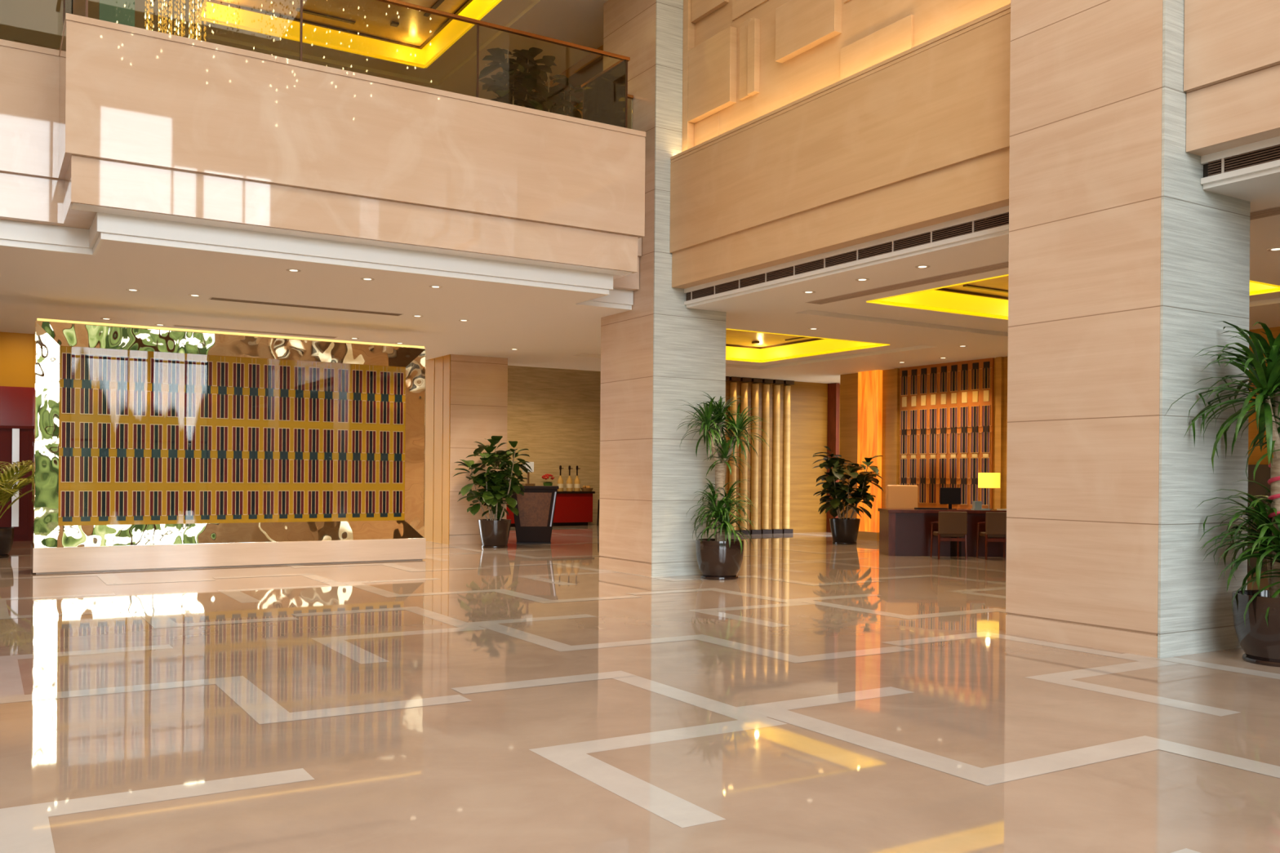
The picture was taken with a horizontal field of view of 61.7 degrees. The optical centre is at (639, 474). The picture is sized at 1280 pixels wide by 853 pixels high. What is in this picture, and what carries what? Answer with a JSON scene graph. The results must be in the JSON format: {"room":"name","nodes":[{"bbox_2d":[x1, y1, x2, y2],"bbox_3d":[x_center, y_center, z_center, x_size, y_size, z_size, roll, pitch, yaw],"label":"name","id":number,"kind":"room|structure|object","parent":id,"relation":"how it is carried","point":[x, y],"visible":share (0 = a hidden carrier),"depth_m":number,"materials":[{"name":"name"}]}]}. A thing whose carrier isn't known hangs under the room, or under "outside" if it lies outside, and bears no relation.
{"room":"hotel lobby","nodes":[
{"label":"hotel lobby","id":0,"kind":"room"},
{"bbox_2d":[0,527,13,558],"bbox_3d":[-11.051,1.160,18.333,0.603,0.500,0.603,0,0,-32],"label":"pot","id":1,"kind":"object","parent":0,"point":[6,534],"depth_m":18.26,"materials":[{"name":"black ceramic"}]},
{"bbox_2d":[0,332,33,387],"bbox_3d":[-15.909,-2.750,20.843,9.700,1.760,0.200,0,0,-32],"label":"wall","id":2,"kind":"structure","parent":0,"point":[15,348],"depth_m":22.48,"materials":[{"name":"orange paint"}]},
{"bbox_2d":[0,386,32,426],"bbox_3d":[-15.888,-1.460,20.792,9.700,0.820,0.120,0,0,-32],"label":"trim","id":3,"kind":"structure","parent":2,"relation":"attached to","point":[15,402],"depth_m":22.47,"materials":[{"name":"red paint"}]},
{"bbox_2d":[0,0,608,100],"bbox_3d":[-9.313,-9.076,16.885,16.700,3.000,13.400,0,0,-32],"label":"ceiling","id":4,"kind":"structure","parent":0,"point":[41,22],"depth_m":18.52,"materials":[{"name":"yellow paint"}]},
{"bbox_2d":[144,0,206,41],"bbox_3d":[-5.826,-6.148,13.409,0.840,2.800,0.840,0,0,-32],"label":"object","id":5,"kind":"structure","parent":4,"relation":"hanging from","point":[183,21],"depth_m":13.45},
{"bbox_2d":[195,0,502,68],"bbox_3d":[-4.659,-7.798,17.270,4.030,0.400,4.050,0,0,-32],"label":"coffer","id":6,"kind":"object","parent":4,"relation":"attached to","point":[375,27],"visible":0.91,"depth_m":18.59,"materials":[{"name":"yellow paint"}]},
{"bbox_2d":[477,519,511,547],"bbox_3d":[-2.969,1.196,21.895,0.680,0.560,0.680,0,0,-32],"label":"pot","id":7,"kind":"object","parent":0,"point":[494,533],"depth_m":21.64,"materials":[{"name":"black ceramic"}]},
{"bbox_2d":[506,365,559,485],"bbox_3d":[-5.915,-1.048,29.816,8.150,5.000,0.200,0,0,-32],"label":"wall","id":8,"kind":"structure","parent":0,"point":[533,412],"depth_m":31.45,"materials":[{"name":"stone"}]},
{"bbox_2d":[521,44,603,118],"bbox_3d":[-2.736,-6.173,22.283,0.200,2.900,11.120,0,0,-32],"label":"wall","id":9,"kind":"structure","parent":0,"point":[590,57],"depth_m":19.45,"materials":[{"name":"stone"}]},
{"bbox_2d":[552,55,603,106],"bbox_3d":[-2.866,-5.999,22.204,0.100,2.550,11.120,0,0,-32],"label":"trim","id":10,"kind":"structure","parent":9,"relation":"attached to","point":[595,67],"depth_m":19.13,"materials":[{"name":"brown wood"}]},
{"bbox_2d":[559,368,600,524],"bbox_3d":[2.274,-0.982,29.863,5.850,5.000,8.700,0,0,-32],"label":"wall","id":11,"kind":"structure","parent":0,"point":[580,389],"depth_m":32.24,"materials":[{"name":"stone"}]},
{"bbox_2d":[0,524,1279,852],"bbox_3d":[0.075,1.600,12.264,28.000,0.202,37.200,0,0,-32],"label":"floor","id":12,"kind":"structure","parent":0,"point":[826,696],"depth_m":6.70,"materials":[{"name":"beige stone"}]},
{"bbox_2d":[0,460,31,558],"bbox_3d":[-10.982,0.559,18.304,2.397,1.703,2.227,0,0,43],"label":"palm","id":13,"kind":"object","parent":12,"relation":"on","point":[6,482],"visible":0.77,"depth_m":18.29,"materials":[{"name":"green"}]},
{"bbox_2d":[30,537,426,573],"bbox_3d":[-6.431,1.258,17.301,5.890,0.379,0.900,0,0,-32],"label":"stone plinth","id":14,"kind":"object","parent":12,"relation":"on","point":[52,560],"visible":0.94,"depth_m":16.70,"materials":[{"name":"stone"}]},
{"bbox_2d":[31,318,426,547],"bbox_3d":[-6.416,-0.585,17.301,5.870,3.305,0.800,0,0,-32],"label":"screen","id":15,"kind":"object","parent":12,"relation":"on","point":[143,435],"visible":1,"depth_m":16.78,"materials":[{"name":"gold metal"}]},
{"bbox_2d":[424,354,507,544],"bbox_3d":[-3.845,-0.531,23.519,1.315,4.000,1.560,0,0,-32],"label":"stone pillar","id":16,"kind":"structure","parent":12,"relation":"on","point":[466,396],"depth_m":22.85,"materials":[{"name":"stone"}]},
{"bbox_2d":[453,435,532,547],"bbox_3d":[-2.904,0.337,21.951,1.471,2.280,1.440,0,0,23],"label":"potted ficus","id":17,"kind":"object","parent":12,"relation":"on","point":[494,533],"visible":1,"depth_m":21.73,"materials":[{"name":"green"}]},
{"bbox_2d":[511,485,559,543],"bbox_3d":[-2.304,0.861,23.300,1.060,1.240,0.660,0,0,-6],"label":"lectern","id":18,"kind":"object","parent":12,"relation":"on","point":[534,521],"visible":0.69,"depth_m":23.05,"materials":[{"name":"black wood"}]},
{"bbox_2d":[520,462,535,485],"bbox_3d":[-2.416,-0.020,23.168,0.240,0.520,0.200,0,0,-32],"label":"light","id":19,"kind":"object","parent":18,"relation":"on","point":[531,464],"visible":0.7,"depth_m":23.13,"materials":[{"name":"silver metal"}]},
{"bbox_2d":[506,491,595,527],"bbox_3d":[-2.790,0.977,31.103,2.950,1.000,0.800,0,0,-32],"label":"buffet table","id":20,"kind":"object","parent":12,"relation":"on","point":[571,508],"visible":0.33,"depth_m":31.20,"materials":[{"name":"red paint"}]},
{"bbox_2d":[541,473,554,485],"bbox_3d":[-2.667,0.224,31.056,0.492,0.508,0.480,0,0,-32],"label":"flower pot","id":21,"kind":"object","parent":20,"relation":"on","point":[545,483],"visible":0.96,"depth_m":30.96,"materials":[{"name":"green"}]},
{"bbox_2d":[557,465,564,491],"bbox_3d":[-2.313,0.101,31.215,0.192,0.760,0.183,0,0,-32],"label":"bottle","id":22,"kind":"object","parent":20,"relation":"on","point":[560,482],"visible":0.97,"depth_m":31.15,"materials":[{"name":"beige glass"}]},
{"bbox_2d":[566,465,572,491],"bbox_3d":[-2.057,0.103,31.373,0.192,0.760,0.183,0,0,-32],"label":"bottle","id":23,"kind":"object","parent":20,"relation":"on","point":[569,482],"visible":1,"depth_m":31.31,"materials":[{"name":"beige glass"}]},
{"bbox_2d":[556,491,595,493],"bbox_3d":[-2.786,0.507,31.103,2.950,0.060,0.800,0,0,-32],"label":"countertop","id":24,"kind":"structure","parent":20,"relation":"on","point":[558,492],"depth_m":31.20,"materials":[{"name":"black wood"}]},
{"bbox_2d":[573,466,580,491],"bbox_3d":[-1.844,0.105,31.504,0.192,0.760,0.183,0,0,-32],"label":"bottle","id":25,"kind":"object","parent":20,"relation":"on","point":[576,482],"visible":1,"depth_m":31.44,"materials":[{"name":"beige glass"}]},
{"bbox_2d":[581,485,593,491],"bbox_3d":[-1.561,0.398,31.585,0.380,0.178,0.380,0,0,-32],"label":"basket","id":26,"kind":"object","parent":20,"relation":"on","point":[587,488],"visible":1,"depth_m":31.47,"materials":[{"name":"brown wicker"}]},
{"bbox_2d":[596,499,599,525],"bbox_3d":[-0.841,0.976,31.419,0.665,1.036,0.662,0,0,18],"label":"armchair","id":27,"kind":"object","parent":12,"relation":"on","point":[598,500],"visible":0.07,"depth_m":31.21,"materials":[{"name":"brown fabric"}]},
{"bbox_2d":[599,0,726,577],"bbox_3d":[0.365,-4.497,16.741,1.300,12.000,1.585,0,0,-32],"label":"stone pillar","id":28,"kind":"structure","parent":12,"relation":"on","point":[660,353],"depth_m":16.01,"materials":[{"name":"stone"}]},
{"bbox_2d":[671,391,770,580],"bbox_3d":[1.180,0.130,15.666,1.608,2.759,1.218,0,0,-20],"label":"palm","id":29,"kind":"object","parent":12,"relation":"on","point":[720,557],"visible":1,"depth_m":15.49,"materials":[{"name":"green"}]},
{"bbox_2d":[812,446,884,544],"bbox_3d":[4.677,0.451,23.945,1.689,2.175,1.430,0,0,-32],"label":"potted ficus","id":30,"kind":"object","parent":12,"relation":"on","point":[843,531],"visible":1,"depth_m":23.76,"materials":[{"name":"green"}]},
{"bbox_2d":[886,484,917,508],"bbox_3d":[5.200,0.866,21.505,0.620,1.327,0.572,0,0,0],"label":"desk chair","id":31,"kind":"object","parent":12,"relation":"on","point":[898,496],"visible":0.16,"depth_m":21.25,"materials":[{"name":"brown leather"}]},
{"bbox_2d":[877,508,1006,556],"bbox_3d":[6.097,1.110,20.740,2.800,0.880,0.900,0,0,0],"label":"reception desk","id":32,"kind":"object","parent":12,"relation":"on","point":[902,531],"visible":0.48,"depth_m":20.36,"materials":[{"name":"red wood"}]},
{"bbox_2d":[914,507,947,509],"bbox_3d":[5.600,0.651,20.641,0.600,0.030,0.160,0,0,0],"label":"keyboard","id":33,"kind":"object","parent":32,"relation":"on","point":[914,508],"visible":1,"depth_m":20.56,"materials":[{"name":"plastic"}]},
{"bbox_2d":[939,487,960,509],"bbox_3d":[6.022,0.459,20.810,0.400,0.420,0.160,0,0,0],"label":"monitor","id":34,"kind":"object","parent":32,"relation":"on","point":[948,495],"visible":0.98,"depth_m":20.79,"materials":[{"name":"black plastic"}]},
{"bbox_2d":[970,501,990,510],"bbox_3d":[6.481,0.588,20.409,0.300,0.170,0.200,0,0,0],"label":"paper tray","id":35,"kind":"object","parent":32,"relation":"on","point":[976,505],"visible":1,"depth_m":20.33,"materials":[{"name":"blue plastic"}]},
{"bbox_2d":[977,472,999,510],"bbox_3d":[6.784,0.318,20.839,0.410,0.715,0.410,0,0,-32],"label":"table lamp","id":36,"kind":"object","parent":32,"relation":"on","point":[985,480],"visible":0.9,"depth_m":20.67,"materials":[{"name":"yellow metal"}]},
{"bbox_2d":[929,511,967,559],"bbox_3d":[5.725,1.111,19.890,0.559,0.874,0.561,0,0,0],"label":"chair","id":37,"kind":"object","parent":12,"relation":"on","point":[950,524],"visible":1,"depth_m":19.61,"materials":[{"name":"brown fabric"}]},
{"bbox_2d":[976,511,1006,559],"bbox_3d":[6.575,1.118,19.838,0.559,0.874,0.561,0,0,0],"label":"chair","id":38,"kind":"object","parent":12,"relation":"on","point":[995,522],"visible":0.71,"depth_m":19.56,"materials":[{"name":"brown fabric"}]},
{"bbox_2d":[1005,0,1250,658],"bbox_3d":[4.530,-4.463,9.969,1.300,12.000,1.585,0,0,-32],"label":"stone pillar","id":39,"kind":"structure","parent":12,"relation":"on","point":[1123,268],"depth_m":9.42,"materials":[{"name":"stone"}]},
{"bbox_2d":[670,3,1010,307],"bbox_3d":[2.550,-3.579,13.420,1.045,2.200,6.360,0,0,-32],"label":"balcony wall","id":40,"kind":"structure","parent":39,"relation":"attached to","point":[906,154],"depth_m":12.52,"materials":[{"name":"beige paint"}]},
{"bbox_2d":[686,212,1008,300],"bbox_3d":[2.338,-2.634,13.294,0.025,0.117,6.240,0,0,-32],"label":"grille","id":41,"kind":"object","parent":40,"relation":"attached to","point":[989,222],"depth_m":12.84,"materials":[{"name":"black metal"}]},
{"bbox_2d":[1164,320,1279,666],"bbox_3d":[5.298,0.112,8.809,1.821,2.863,1.372,0,0,-22],"label":"palm","id":42,"kind":"object","parent":12,"relation":"on","point":[1255,613],"visible":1,"depth_m":8.74,"materials":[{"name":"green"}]},
{"bbox_2d":[1247,464,1272,572],"bbox_3d":[10.224,0.709,17.574,0.140,1.750,0.620,0,0,-32],"label":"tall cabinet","id":43,"kind":"object","parent":12,"relation":"on","point":[1262,475],"visible":0.2,"depth_m":17.59,"materials":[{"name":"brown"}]},
{"bbox_3d":[8.695,-4.429,3.197,1.300,12.000,1.585,0,0,-32],"label":"stone pillar","id":44,"kind":"structure","parent":12,"relation":"on","visible":0},
{"bbox_2d":[1183,0,1279,189],"bbox_3d":[6.715,-3.545,6.648,1.045,2.200,6.360,0,0,-32],"label":"balcony wall","id":45,"kind":"structure","parent":44,"relation":"attached to","point":[1232,47],"depth_m":8.80,"materials":[{"name":"stone"}]},
{"bbox_2d":[1208,144,1279,176],"bbox_3d":[6.503,-2.600,6.522,0.025,0.117,6.240,0,0,-32],"label":"grille","id":46,"kind":"object","parent":45,"relation":"attached to","point":[1260,156],"depth_m":8.91,"materials":[{"name":"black metal"}]},
{"bbox_2d":[0,172,1279,383],"bbox_3d":[0.018,-2.975,12.323,27.900,0.950,37.000,0,0,-32],"label":"ceiling","id":47,"kind":"structure","parent":0,"point":[545,327],"depth_m":16.07,"materials":[{"name":"white paint"}]},
{"bbox_2d":[125,288,139,291],"bbox_3d":[-7.013,-2.554,14.834,0.180,0.006,0.180,0,0,-32],"label":"recessed light","id":48,"kind":"object","parent":47,"relation":"in","point":[130,290],"visible":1,"depth_m":14.83,"materials":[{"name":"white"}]},
{"bbox_2d":[187,294,201,297],"bbox_3d":[-6.326,-2.549,15.244,0.180,0.006,0.180,0,0,-32],"label":"recessed light","id":49,"kind":"object","parent":47,"relation":"in","point":[196,295],"visible":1,"depth_m":15.26,"materials":[{"name":"white"}]},
{"bbox_2d":[172,324,336,337],"bbox_3d":[-6.827,-2.552,19.151,2.800,0.008,0.200,0,0,-32],"label":"ceiling vent","id":50,"kind":"object","parent":47,"relation":"in","point":[179,326],"visible":1,"depth_m":19.10,"materials":[{"name":"silver metal"}]},
{"bbox_2d":[286,268,301,271],"bbox_3d":[-4.292,-2.532,13.291,0.180,0.006,0.180,0,0,-32],"label":"recessed light","id":51,"kind":"object","parent":47,"relation":"in","point":[290,269],"visible":1,"depth_m":13.29,"materials":[{"name":"silver metal"}]},
{"bbox_2d":[208,297,402,315],"bbox_3d":[-4.993,-2.537,16.217,2.850,0.008,0.220,0,0,-32],"label":"ceiling vent","id":52,"kind":"object","parent":47,"relation":"in","point":[211,298],"visible":1,"depth_m":16.14,"materials":[{"name":"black metal"}]},
{"bbox_2d":[360,277,374,280],"bbox_3d":[-3.519,-2.526,13.848,0.180,0.006,0.180,0,0,-32],"label":"recessed light","id":53,"kind":"object","parent":47,"relation":"in","point":[362,278],"visible":1,"depth_m":13.86,"materials":[{"name":"white"}]},
{"bbox_2d":[429,285,442,288],"bbox_3d":[-2.739,-2.519,14.375,0.180,0.006,0.180,0,0,-32],"label":"recessed light","id":54,"kind":"object","parent":47,"relation":"in","point":[431,286],"visible":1,"depth_m":14.37,"materials":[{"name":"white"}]},
{"bbox_2d":[725,328,889,362],"bbox_3d":[2.122,-2.743,21.496,3.980,0.400,4.060,0,0,-32],"label":"coffer","id":55,"kind":"object","parent":47,"relation":"attached to","point":[740,344],"visible":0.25,"depth_m":22.87,"materials":[{"name":"yellow"}]},
{"bbox_2d":[802,290,815,293],"bbox_3d":[2.291,-2.478,14.557,0.180,0.006,0.180,0,0,-32],"label":"recessed light","id":56,"kind":"object","parent":47,"relation":"in","point":[807,291],"visible":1,"depth_m":14.55,"materials":[{"name":"white"}]},
{"bbox_2d":[855,278,869,281],"bbox_3d":[2.819,-2.474,13.602,0.180,0.006,0.180,0,0,-32],"label":"recessed light","id":57,"kind":"object","parent":47,"relation":"in","point":[857,279],"visible":1,"depth_m":13.58,"materials":[{"name":"white"}]},
{"bbox_2d":[804,261,1008,304],"bbox_3d":[3.424,-2.468,13.947,0.315,0.008,3.569,0,0,-32],"label":"ceiling vent","id":58,"kind":"object","parent":47,"relation":"in","point":[1003,264],"depth_m":13.76,"materials":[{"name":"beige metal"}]},
{"bbox_2d":[915,265,929,268],"bbox_3d":[3.353,-2.470,12.733,0.180,0.006,0.180,0,0,-32],"label":"recessed light","id":59,"kind":"object","parent":47,"relation":"in","point":[917,266],"visible":1,"depth_m":12.72,"materials":[{"name":"white"}]},
{"bbox_2d":[866,274,1279,319],"bbox_3d":[6.044,-2.711,15.062,3.980,0.400,4.030,0,0,-32],"label":"coffer","id":60,"kind":"object","parent":47,"relation":"attached to","point":[989,295],"visible":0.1,"depth_m":16.45,"materials":[{"name":"yellow paint"}]},
{"bbox_2d":[1249,205,1279,220],"bbox_3d":[5.837,-2.448,10.021,0.314,0.008,0.433,0,0,-32],"label":"ceiling vent","id":61,"kind":"object","parent":47,"relation":"in","point":[1275,211],"depth_m":10.03,"materials":[{"name":"silver metal"}]},
{"bbox_2d":[1266,247,1279,251],"bbox_3d":[6.887,-2.441,11.608,0.180,0.006,0.180,0,0,-32],"label":"recessed light","id":62,"kind":"object","parent":47,"relation":"in","point":[1275,249],"visible":1,"depth_m":11.60,"materials":[{"name":"white"}]},
{"bbox_2d":[695,538,743,580],"bbox_3d":[1.163,1.230,15.655,0.704,0.560,0.704,0,0,-32],"label":"pot","id":63,"kind":"object","parent":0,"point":[717,560],"depth_m":15.39,"materials":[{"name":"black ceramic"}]},
{"bbox_2d":[724,380,839,533],"bbox_3d":[3.415,-0.572,27.955,5.900,4.200,0.150,0,0,-32],"label":"wall","id":64,"kind":"structure","parent":0,"point":[809,400],"depth_m":28.34,"materials":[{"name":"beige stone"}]},
{"bbox_2d":[724,376,794,535],"bbox_3d":[2.681,-0.476,27.334,3.100,3.995,0.120,0,0,-32],"label":"slatted screen","id":65,"kind":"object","parent":64,"relation":"attached to","point":[733,385],"depth_m":27.66,"materials":[{"name":"wood"}]},
{"bbox_2d":[826,382,839,532],"bbox_3d":[5.175,-0.453,28.738,0.120,3.990,0.340,0,0,-32],"label":"trim","id":66,"kind":"structure","parent":64,"relation":"attached to","point":[833,389],"depth_m":28.66,"materials":[{"name":"red wood"}]},
{"bbox_2d":[829,518,860,544],"bbox_3d":[4.572,1.257,23.950,0.680,0.560,0.680,0,0,-32],"label":"pot","id":67,"kind":"object","parent":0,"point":[843,531],"depth_m":23.70,"materials":[{"name":"black ceramic"}]},
{"bbox_2d":[681,0,1010,151],"bbox_3d":[2.538,-7.529,13.392,0.530,5.700,6.360,0,0,-32],"label":"wall","id":68,"kind":"structure","parent":0,"point":[744,61],"depth_m":14.07,"materials":[{"name":"stone"}]},
{"bbox_2d":[839,326,1279,518],"bbox_3d":[12.283,-0.500,14.537,0.150,4.200,27.900,0,0,-32],"label":"wall","id":69,"kind":"structure","parent":0,"point":[848,382],"depth_m":25.01,"materials":[{"name":"wood"}]},
{"bbox_2d":[857,369,882,541],"bbox_3d":[5.425,-0.456,25.382,0.150,4.000,0.720,0,0,-32],"label":"column","id":70,"kind":"structure","parent":69,"relation":"attached to","point":[869,382],"depth_m":25.26,"materials":[{"name":"orange wood"}]},
{"bbox_2d":[898,357,994,508],"bbox_3d":[6.657,-0.746,23.479,0.070,3.400,2.630,0,0,-32],"label":"wall screen","id":71,"kind":"object","parent":69,"relation":"attached to","point":[946,429],"visible":0.96,"depth_m":23.37,"materials":[{"name":"orange wood"}]},
{"bbox_2d":[893,356,1004,509],"bbox_3d":[6.675,-0.446,23.445,0.069,4.000,3.050,0,0,-32],"label":"trim","id":72,"kind":"structure","parent":69,"relation":"attached to","point":[999,360],"depth_m":22.21,"materials":[{"name":"wood"}]},
{"bbox_2d":[1231,590,1279,666],"bbox_3d":[5.270,1.263,8.824,0.704,0.560,0.704,0,0,-32],"label":"pot","id":73,"kind":"object","parent":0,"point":[1259,637],"depth_m":8.67,"materials":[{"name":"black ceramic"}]},
{"bbox_3d":[-9.393,-4.697,16.975,16.680,0.040,13.000,0,0,-32],"label":"floor","id":74,"kind":"structure","parent":0,"visible":0},
{"bbox_2d":[13,40,58,49],"bbox_3d":[-7.240,-4.909,12.886,0.500,0.400,0.420,0,0,-32],"label":"display case","id":75,"kind":"object","parent":74,"relation":"on","point":[17,41],"visible":0.04,"depth_m":12.71,"materials":[{"name":"brown metal"}]},
{"bbox_2d":[98,0,134,26],"bbox_3d":[-6.563,-5.754,13.457,0.400,2.000,0.050,0,0,-32],"label":"panel","id":76,"kind":"object","parent":74,"relation":"on","point":[119,11],"visible":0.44,"depth_m":13.44,"materials":[{"name":"teal"}]},
{"bbox_2d":[0,13,645,310],"bbox_3d":[-6.523,-3.653,11.522,15.870,2.200,1.505,0,0,-32],"label":"balcony","id":77,"kind":"object","parent":74,"relation":"attached to","point":[119,132],"visible":0.95,"depth_m":12.33,"materials":[{"name":"beige stone"}]},
{"bbox_2d":[63,0,633,128],"bbox_3d":[-6.514,-5.278,11.605,15.790,1.050,1.300,0,0,-32],"label":"glass balustrade","id":78,"kind":"object","parent":77,"relation":"on","point":[606,95],"visible":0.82,"depth_m":14.86,"materials":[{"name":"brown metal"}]},
{"bbox_2d":[478,47,556,111],"bbox_3d":[-1.859,-5.537,16.134,1.094,1.643,1.041,0,0,-32],"label":"potted plant","id":79,"kind":"object","parent":74,"relation":"on","point":[509,84],"visible":0.64,"depth_m":15.95,"materials":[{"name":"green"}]},
{"bbox_2d":[528,55,582,118],"bbox_3d":[-1.374,-5.562,16.907,1.049,1.701,1.093,0,0,-32],"label":"potted ficus","id":80,"kind":"object","parent":74,"relation":"on","point":[562,106],"visible":0.27,"depth_m":16.71,"materials":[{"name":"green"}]},
{"bbox_3d":[-18.206,0.141,19.386,4.300,2.420,0.100,0,0,-32],"label":"wall","id":81,"kind":"structure","parent":0,"visible":0},
{"bbox_2d":[0,425,32,541],"bbox_3d":[-14.049,0.175,21.884,5.400,2.420,0.200,0,0,-32],"label":"door","id":82,"kind":"structure","parent":81,"relation":"in","point":[15,442],"depth_m":22.48,"materials":[{"name":"red wood"}]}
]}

